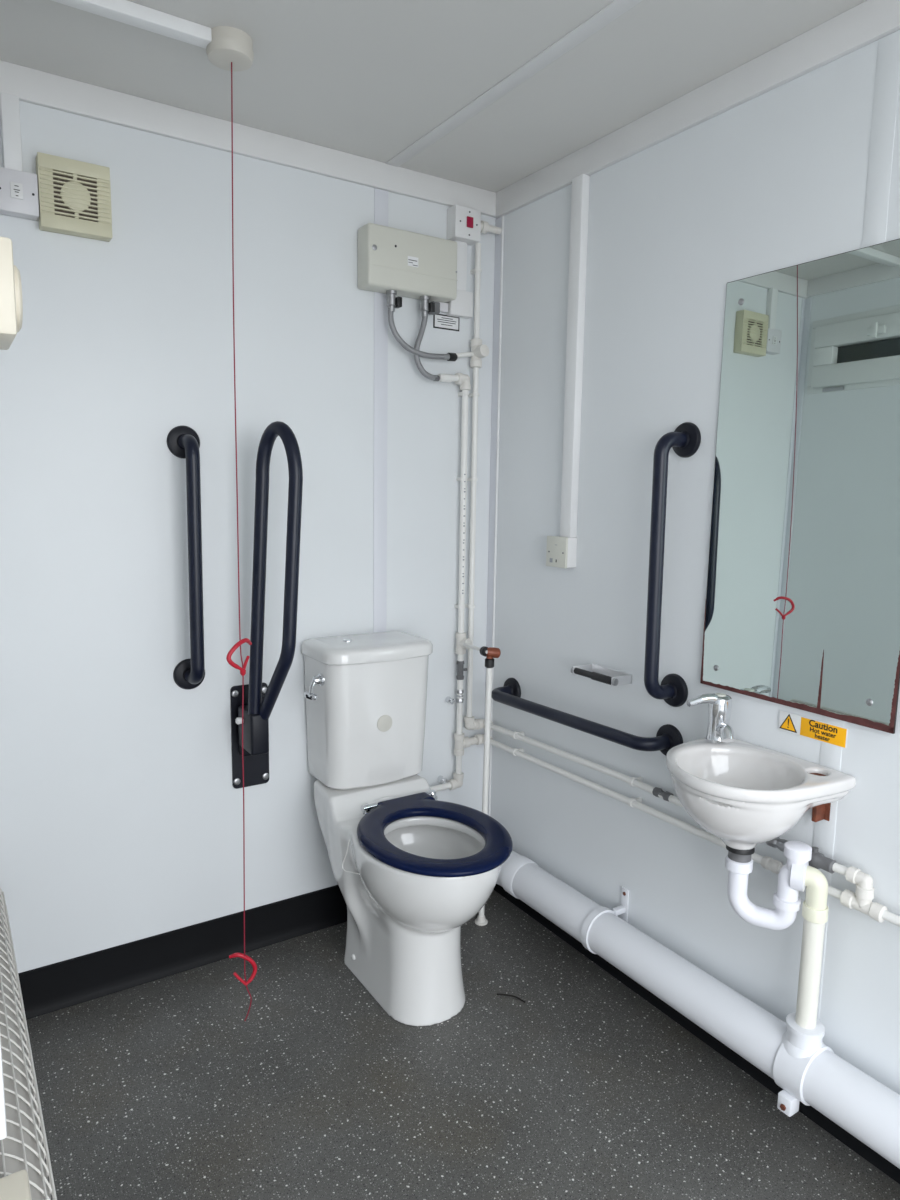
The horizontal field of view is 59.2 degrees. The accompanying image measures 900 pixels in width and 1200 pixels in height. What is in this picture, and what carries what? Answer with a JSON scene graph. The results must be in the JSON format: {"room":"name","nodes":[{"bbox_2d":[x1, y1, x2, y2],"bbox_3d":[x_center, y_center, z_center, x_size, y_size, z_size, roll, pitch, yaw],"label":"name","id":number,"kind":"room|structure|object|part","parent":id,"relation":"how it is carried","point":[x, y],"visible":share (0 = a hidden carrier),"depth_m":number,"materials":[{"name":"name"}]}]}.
{"room":"public restroom","nodes":[
{"label":"public restroom","id":0,"kind":"room"},
{"bbox_2d":[0,101,495,972],"bbox_3d":[-0.535,-0.099,2.178,1.655,2.210,0.060,-4,9,-33],"label":"wall","id":1,"kind":"structure","parent":0,"point":[121,811],"depth_m":2.04,"materials":[{"name":"laminate"}]},
{"bbox_2d":[0,92,22,170],"bbox_3d":[-0.954,-1.011,1.721,0.036,0.157,0.024,-4,9,-33],"label":"cable trunking","id":2,"kind":"object","parent":1,"relation":"attached to","point":[9,104],"visible":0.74,"depth_m":1.71,"materials":[{"name":"white plastic"}]},
{"bbox_2d":[0,167,38,220],"bbox_3d":[-0.949,-0.888,1.731,0.084,0.088,0.041,-4,9,-33],"label":"fused spur","id":3,"kind":"object","parent":1,"relation":"attached to","point":[18,189],"visible":1,"depth_m":1.72,"materials":[{"name":"white plastic"}]},
{"bbox_2d":[36,152,111,241],"bbox_3d":[-0.850,-0.910,1.794,0.148,0.154,0.040,-4,9,-33],"label":"fan","id":4,"kind":"object","parent":1,"relation":"attached to","point":[74,196],"visible":1,"depth_m":1.78,"materials":[{"name":"beige plastic"}]},
{"bbox_2d":[15,885,346,1019],"bbox_3d":[-0.533,0.941,2.287,1.529,0.120,0.014,-4,9,-33],"label":"baseboard","id":5,"kind":"structure","parent":1,"relation":"attached to","point":[46,989],"depth_m":2.15,"materials":[{"name":"black plastic"}]},
{"bbox_2d":[167,426,204,689],"bbox_3d":[-0.654,-0.096,2.004,0.085,0.682,0.102,-4,9,-33],"label":"grab rail","id":6,"kind":"object","parent":1,"relation":"attached to","point":[183,442],"visible":1,"depth_m":1.97,"materials":[{"name":"black metal"}]},
{"bbox_2d":[0,60,496,217],"bbox_3d":[-0.499,-1.156,2.002,1.535,0.068,0.014,-4,9,-33],"label":"trim","id":7,"kind":"structure","parent":1,"relation":"attached to","point":[32,86],"depth_m":1.96,"materials":[{"name":"plastic"}]},
{"bbox_2d":[230,421,302,788],"bbox_3d":[-0.478,0.047,2.035,0.118,0.987,0.275,-4,9,-33],"label":"support rail","id":8,"kind":"object","parent":1,"relation":"attached to","point":[260,698],"visible":0.99,"depth_m":2.00,"materials":[{"name":"black metal"}]},
{"bbox_3d":[-0.559,0.320,2.097,0.014,0.019,0.019,-4,9,-33],"label":"pin knob","id":9,"kind":"part","parent":8,"relation":"part of","materials":[{"name":"white plastic"}]},
{"bbox_3d":[-0.554,0.376,2.196,0.104,0.290,0.006,-4,9,-33],"label":"wall plate","id":10,"kind":"part","parent":8,"relation":"part of","materials":[{"name":"black metal"}]},
{"bbox_2d":[373,188,387,632],"bbox_3d":[-0.208,-0.084,2.355,0.044,2.142,0.003,-4,9,-33],"label":"trim","id":11,"kind":"structure","parent":1,"relation":"attached to","point":[380,196],"depth_m":2.30,"materials":[{"name":"white plastic"}]},
{"bbox_2d":[358,223,457,302],"bbox_3d":[-0.117,-0.950,2.244,0.290,0.162,0.075,-4,9,-33],"label":"water heater","id":12,"kind":"object","parent":1,"relation":"attached to","point":[414,265],"visible":1,"depth_m":2.20,"materials":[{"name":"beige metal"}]},
{"bbox_2d":[386,290,457,360],"bbox_3d":[-0.077,-0.787,2.285,0.239,0.172,0.033,-4,9,-34],"label":"hose","id":13,"kind":"object","parent":12,"relation":"attached to","point":[393,302],"visible":1,"depth_m":2.24,"materials":[{"name":"silver metal"}]},
{"bbox_2d":[414,295,439,380],"bbox_3d":[-0.065,-0.758,2.298,0.088,0.232,0.036,-4,9,-33],"label":"hose","id":14,"kind":"object","parent":12,"relation":"attached to","point":[432,308],"visible":1,"depth_m":2.28,"materials":[{"name":"silver metal"}]},
{"bbox_2d":[435,301,447,312],"bbox_3d":[-0.031,-0.867,2.345,0.050,0.026,0.020,-4,9,-33],"label":"junction box","id":15,"kind":"object","parent":1,"relation":"attached to","point":[443,306],"visible":0.53,"depth_m":2.34,"materials":[{"name":"white plastic"}]},
{"bbox_2d":[437,775,446,783],"bbox_3d":[-0.028,0.581,2.553,0.029,0.020,0.031,-4,9,-33],"label":"wall fixing","id":16,"kind":"structure","parent":1,"relation":"attached to","point":[440,778],"depth_m":2.54,"materials":[{"name":"white plastic"}]},
{"bbox_2d":[433,314,458,330],"bbox_3d":[-0.010,-0.833,2.375,0.092,0.042,0.002,-4,9,-33],"label":"label","id":17,"kind":"object","parent":1,"relation":"attached to","point":[440,321],"visible":0.95,"depth_m":2.37,"materials":[{"name":"white paper"}]},
{"bbox_2d":[445,696,454,703],"bbox_3d":[-0.002,0.322,2.532,0.029,0.020,0.031,-4,9,-33],"label":"wall fixing","id":18,"kind":"structure","parent":1,"relation":"attached to","point":[448,699],"depth_m":2.52,"materials":[{"name":"white plastic"}]},
{"bbox_2d":[430,373,471,791],"bbox_3d":[-0.020,-0.032,2.447,0.214,1.310,0.066,-4,9,-33],"label":"riser pipe","id":19,"kind":"object","parent":1,"relation":"attached to","point":[461,742],"visible":0.98,"depth_m":2.48,"materials":[{"name":"white plastic"}]},
{"bbox_2d":[440,373,452,382],"bbox_3d":[-0.012,-0.662,2.359,0.039,0.025,0.026,-4,9,-33],"label":"pipe fitting","id":20,"kind":"object","parent":19,"relation":"attached to","point":[448,378],"depth_m":2.35,"materials":[{"name":"white plastic"}]},
{"bbox_2d":[446,290,472,318],"bbox_3d":[0.030,-0.888,2.377,0.080,0.073,0.028,-4,9,-33],"label":"junction box","id":21,"kind":"object","parent":1,"relation":"attached to","point":[462,306],"visible":0.8,"depth_m":2.37,"materials":[{"name":"white plastic"}]},
{"bbox_2d":[456,240,466,290],"bbox_3d":[0.028,-0.995,2.365,0.042,0.141,0.020,-4,9,-33],"label":"trunking","id":22,"kind":"object","parent":1,"relation":"attached to","point":[461,246],"visible":0.52,"depth_m":2.36,"materials":[{"name":"white plastic"}]},
{"bbox_2d":[447,205,500,245],"bbox_3d":[0.078,-1.109,2.361,0.176,0.088,0.053,-4,9,-33],"label":"switch","id":23,"kind":"object","parent":1,"relation":"attached to","point":[464,224],"visible":0.99,"depth_m":2.32,"materials":[{"name":"white plastic"}]},
{"bbox_3d":[0.052,-1.104,2.324,0.090,0.088,0.008,-4,9,-33],"label":"plate","id":24,"kind":"part","parent":23,"relation":"part of","materials":[{"name":"white plastic"}]},
{"bbox_2d":[386,0,641,166],"bbox_3d":[0.511,-1.059,1.171,0.040,0.003,2.486,-4,9,-33],"label":"trim","id":25,"kind":"structure","parent":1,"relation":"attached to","point":[616,8],"depth_m":1.71,"materials":[{"name":"plastic"}]},
{"bbox_2d":[0,0,866,192],"bbox_3d":[0.176,-1.077,0.958,1.655,0.080,2.620,-4,9,-33],"label":"ceiling","id":26,"kind":"structure","parent":0,"point":[369,79],"depth_m":1.68,"materials":[{"name":"white paint"}]},
{"bbox_2d":[52,0,211,48],"bbox_3d":[-0.712,-1.102,1.429,0.553,0.026,0.035,-4,9,-33],"label":"cable trunking","id":27,"kind":"object","parent":26,"relation":"attached to","point":[124,11],"visible":1,"depth_m":1.50,"materials":[{"name":"white plastic"}]},
{"bbox_2d":[206,26,253,71],"bbox_3d":[-0.446,-1.113,1.604,0.093,0.043,0.093,-4,9,-33],"label":"switch","id":28,"kind":"object","parent":26,"relation":"attached to","point":[230,48],"depth_m":1.58,"materials":[{"name":"plastic"}]},
{"bbox_2d":[206,26,256,1020],"bbox_3d":[-0.461,-0.083,1.732,0.105,2.118,0.115,-4,9,-33],"label":"pull cord","id":29,"kind":"object","parent":26,"relation":"hanging from","point":[230,48],"visible":0.99,"depth_m":1.62,"materials":[{"name":"fabric"}]},
{"bbox_3d":[-0.452,-0.061,1.718,0.016,2.079,0.065,1,8,-2],"label":"cord","id":30,"kind":"part","parent":29,"relation":"part of","materials":[{"name":"red fabric"}]},
{"bbox_2d":[23,890,899,1199],"bbox_3d":[0.141,1.191,1.269,1.655,0.080,2.620,-4,9,-33],"label":"floor","id":31,"kind":"structure","parent":0,"point":[583,1088],"depth_m":1.73,"materials":[{"name":"plastic"}]},
{"bbox_2d":[301,631,512,1025],"bbox_3d":[-0.117,0.585,2.087,0.382,0.892,0.699,-4,9,-33],"label":"toilet","id":32,"kind":"object","parent":31,"relation":"on","point":[410,867],"visible":1,"depth_m":2.11,"materials":[{"name":"white ceramic"}]},
{"bbox_3d":[-0.360,0.232,2.124,0.056,0.060,0.068,-4,9,-33],"label":"flush lever","id":33,"kind":"part","parent":32,"relation":"part of","materials":[{"name":"silver metal"}]},
{"bbox_3d":[-0.248,0.649,1.990,0.009,0.087,0.075,-6,10,-41],"label":"retaining cord","id":34,"kind":"part","parent":32,"relation":"part of","materials":[{"name":"white plastic"}]},
{"bbox_3d":[-0.223,0.135,2.243,0.338,0.041,0.215,-4,9,-33],"label":"cistern lid","id":35,"kind":"part","parent":32,"relation":"part of","materials":[{"name":"white ceramic"}]},
{"bbox_3d":[-0.046,0.587,1.992,0.364,0.025,0.462,-4,9,-33],"label":"seat","id":36,"kind":"part","parent":32,"relation":"part of","materials":[{"name":"blue plastic"}]},
{"bbox_2d":[463,643,500,925],"bbox_3d":[0.064,0.554,2.459,0.066,0.858,0.222,-4,9,-33],"label":"pipe","id":37,"kind":"object","parent":31,"relation":"on","point":[490,653],"visible":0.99,"depth_m":2.36,"materials":[{"name":"white plastic"}]},
{"bbox_2d":[497,993,525,1002],"bbox_3d":[0.161,1.037,2.071,0.079,0.008,0.014,4,8,23],"label":"twig","id":38,"kind":"object","parent":31,"relation":"on","point":[497,993],"visible":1,"depth_m":2.07,"materials":[{"name":"black"}]},
{"bbox_2d":[490,33,899,1094],"bbox_3d":[0.845,0.012,1.518,0.060,2.210,2.560,-4,9,-33],"label":"wall","id":39,"kind":"structure","parent":0,"point":[777,179],"depth_m":1.94,"materials":[{"name":"laminate"}]},
{"bbox_2d":[485,216,503,815],"bbox_3d":[0.134,-0.104,2.555,0.004,2.138,0.036,-4,9,-33],"label":"trim","id":40,"kind":"structure","parent":39,"relation":"attached to","point":[498,222],"depth_m":2.50,"materials":[{"name":"white plastic"}]},
{"bbox_2d":[546,536,576,567],"bbox_3d":[0.314,-0.136,2.234,0.043,0.086,0.084,-4,9,-33],"label":"box","id":41,"kind":"object","parent":39,"relation":"attached to","point":[561,552],"visible":0.99,"depth_m":2.21,"materials":[{"name":"white plastic"}]},
{"bbox_2d":[456,243,683,807],"bbox_3d":[0.358,-0.271,2.132,0.153,1.503,0.951,-6,10,-40],"label":"supply pipe","id":42,"kind":"object","parent":39,"relation":"attached to","point":[478,351],"visible":0.91,"depth_m":2.41,"materials":[{"name":"white plastic"}]},
{"bbox_2d":[560,174,589,537],"bbox_3d":[0.338,-0.646,2.154,0.026,0.949,0.044,-4,9,-33],"label":"trunking","id":43,"kind":"object","parent":39,"relation":"attached to","point":[578,228],"visible":0.99,"depth_m":2.14,"materials":[{"name":"white plastic"}]},
{"bbox_2d":[491,678,682,755],"bbox_3d":[0.330,0.321,2.206,0.102,0.097,0.724,-4,9,-33],"label":"grab rail","id":44,"kind":"object","parent":39,"relation":"attached to","point":[668,736],"visible":0.94,"depth_m":2.07,"materials":[{"name":"black metal"}]},
{"bbox_2d":[571,664,631,686],"bbox_3d":[0.402,0.199,2.105,0.074,0.024,0.164,-4,9,-33],"label":"toilet roll holder","id":45,"kind":"object","parent":39,"relation":"attached to","point":[612,677],"visible":1,"depth_m":2.10,"materials":[{"name":"silver plastic"}]},
{"bbox_2d":[644,422,700,706],"bbox_3d":[0.512,-0.075,1.877,0.102,0.685,0.087,-4,9,-33],"label":"grab rail","id":46,"kind":"object","parent":39,"relation":"attached to","point":[685,441],"visible":1,"depth_m":1.85,"materials":[{"name":"black metal"}]},
{"bbox_2d":[469,734,899,926],"bbox_3d":[0.758,0.572,1.573,0.095,0.102,2.478,-4,9,-33],"label":"pipe","id":47,"kind":"object","parent":39,"relation":"attached to","point":[861,900],"visible":0.87,"depth_m":1.71,"materials":[{"name":"white plastic"}]},
{"bbox_2d":[766,837,836,873],"bbox_3d":[0.723,0.521,1.654,0.034,0.041,0.197,-4,9,-33],"label":"valve","id":48,"kind":"object","parent":47,"relation":"attached to","point":[818,860],"visible":0.62,"depth_m":1.61,"materials":[{"name":"silver metal"}]},
{"bbox_2d":[494,884,899,1183],"bbox_3d":[0.783,1.046,1.662,0.014,0.120,2.494,-4,9,-33],"label":"baseboard","id":49,"kind":"structure","parent":39,"relation":"attached to","point":[835,1130],"depth_m":1.90,"materials":[{"name":"black plastic"}]},
{"bbox_2d":[496,0,899,217],"bbox_3d":[0.818,-1.047,1.372,0.014,0.072,2.486,-4,9,-33],"label":"trim","id":50,"kind":"structure","parent":39,"relation":"attached to","point":[869,21],"depth_m":1.71,"materials":[{"name":"plastic"}]},
{"bbox_2d":[496,851,899,1168],"bbox_3d":[0.733,0.944,1.582,0.357,0.181,2.419,-5,10,-39],"label":"pipe","id":51,"kind":"object","parent":39,"relation":"attached to","point":[808,1071],"visible":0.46,"depth_m":1.72,"materials":[{"name":"white plastic"}]},
{"bbox_2d":[782,1012,824,1057],"bbox_3d":[0.721,0.889,1.610,0.088,0.064,0.088,-4,9,-33],"label":"pipe fitting","id":52,"kind":"object","parent":51,"relation":"attached to","point":[797,1041],"depth_m":1.59,"materials":[{"name":"white plastic"}]},
{"bbox_2d":[795,866,828,1028],"bbox_3d":[0.721,0.708,1.584,0.052,0.360,0.047,7,10,37],"label":"pipe","id":53,"kind":"object","parent":51,"relation":"attached to","point":[815,910],"visible":0.94,"depth_m":1.57,"materials":[{"name":"white plastic"}]},
{"bbox_2d":[666,738,855,849],"bbox_3d":[0.595,0.420,1.633,0.287,0.170,0.331,-4,9,-33],"label":"basin","id":54,"kind":"object","parent":39,"relation":"attached to","point":[744,794],"visible":0.98,"depth_m":1.58,"materials":[{"name":"ceramic"}]},
{"bbox_2d":[686,693,734,743],"bbox_3d":[0.582,0.264,1.725,0.115,0.111,0.093,-4,9,-33],"label":"tap","id":55,"kind":"object","parent":54,"relation":"on","point":[719,731],"visible":1,"depth_m":1.74,"materials":[{"name":"silver metal"}]},
{"bbox_3d":[0.571,0.221,1.737,0.115,0.031,0.050,-4,9,-33],"label":"lever","id":56,"kind":"part","parent":55,"relation":"part of","materials":[{"name":"silver metal"}]},
{"bbox_3d":[0.598,0.287,1.721,0.028,0.039,0.070,1,8,3],"label":"spout","id":57,"kind":"part","parent":55,"relation":"part of","materials":[{"name":"silver metal"}]},
{"bbox_2d":[725,841,811,929],"bbox_3d":[0.644,0.577,1.615,0.161,0.188,0.066,5,9,29],"label":"trap","id":58,"kind":"object","parent":54,"relation":"attached to","point":[739,863],"visible":0.94,"depth_m":1.60,"materials":[{"name":"white plastic"}]},
{"bbox_2d":[700,239,899,733],"bbox_3d":[0.721,-0.224,1.614,0.016,0.902,0.452,-4,9,-32],"label":"wall mirror","id":59,"kind":"object","parent":39,"relation":"attached to","point":[802,605],"visible":1,"depth_m":1.60,"materials":[{"name":"silver mirror"}]},
{"bbox_2d":[778,711,847,748],"bbox_3d":[0.747,0.266,1.636,0.002,0.042,0.152,-4,9,-33],"label":"sticker","id":60,"kind":"object","parent":39,"relation":"attached to","point":[817,730],"visible":1,"depth_m":1.63,"materials":[{"name":"yellow"}]},
{"bbox_3d":[0.760,0.269,1.615,0.001,0.038,0.099,-4,9,-33],"label":"text panel","id":61,"kind":"part","parent":60,"relation":"part of","materials":[{"name":"orange"}]},
{"bbox_2d":[811,30,899,1018],"bbox_3d":[0.777,0.041,1.569,0.002,2.138,0.044,-4,9,-33],"label":"trim","id":62,"kind":"structure","parent":39,"relation":"attached to","point":[888,58],"depth_m":1.46,"materials":[{"name":"plastic"}]},
{"bbox_3d":[-0.495,0.109,0.659,0.060,2.210,2.560,-4,9,-33],"label":"wall","id":63,"kind":"structure","parent":0,"visible":0},
{"bbox_2d":[0,1035,6,1139],"bbox_3d":[-0.556,0.177,0.876,0.064,0.925,0.050,-4,9,-33],"label":"cable trunking","id":64,"kind":"object","parent":63,"relation":"attached to","point":[3,1126],"visible":1,"depth_m":0.93,"materials":[{"name":"white plastic"}]},
{"bbox_2d":[0,236,22,349],"bbox_3d":[-0.546,-0.340,0.868,0.134,0.101,0.118,-4,9,-33],"label":"wall control box","id":65,"kind":"object","parent":63,"relation":"attached to","point":[11,302],"visible":1,"depth_m":0.85,"materials":[{"name":"beige plastic"}]},
{"bbox_2d":[0,1169,30,1199],"bbox_3d":[-0.479,0.724,0.835,0.082,0.065,0.225,-4,9,-33],"label":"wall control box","id":66,"kind":"object","parent":63,"relation":"attached to","point":[15,1186],"visible":1,"depth_m":0.92,"materials":[{"name":"beige plastic"}]},
{"bbox_2d":[0,888,56,1199],"bbox_3d":[-0.624,0.808,1.105,0.119,0.275,1.650,-4,9,-33],"label":"heater","id":67,"kind":"object","parent":63,"relation":"attached to","point":[22,1148],"visible":0.94,"depth_m":1.17,"materials":[{"name":"silver metal"}]}
]}

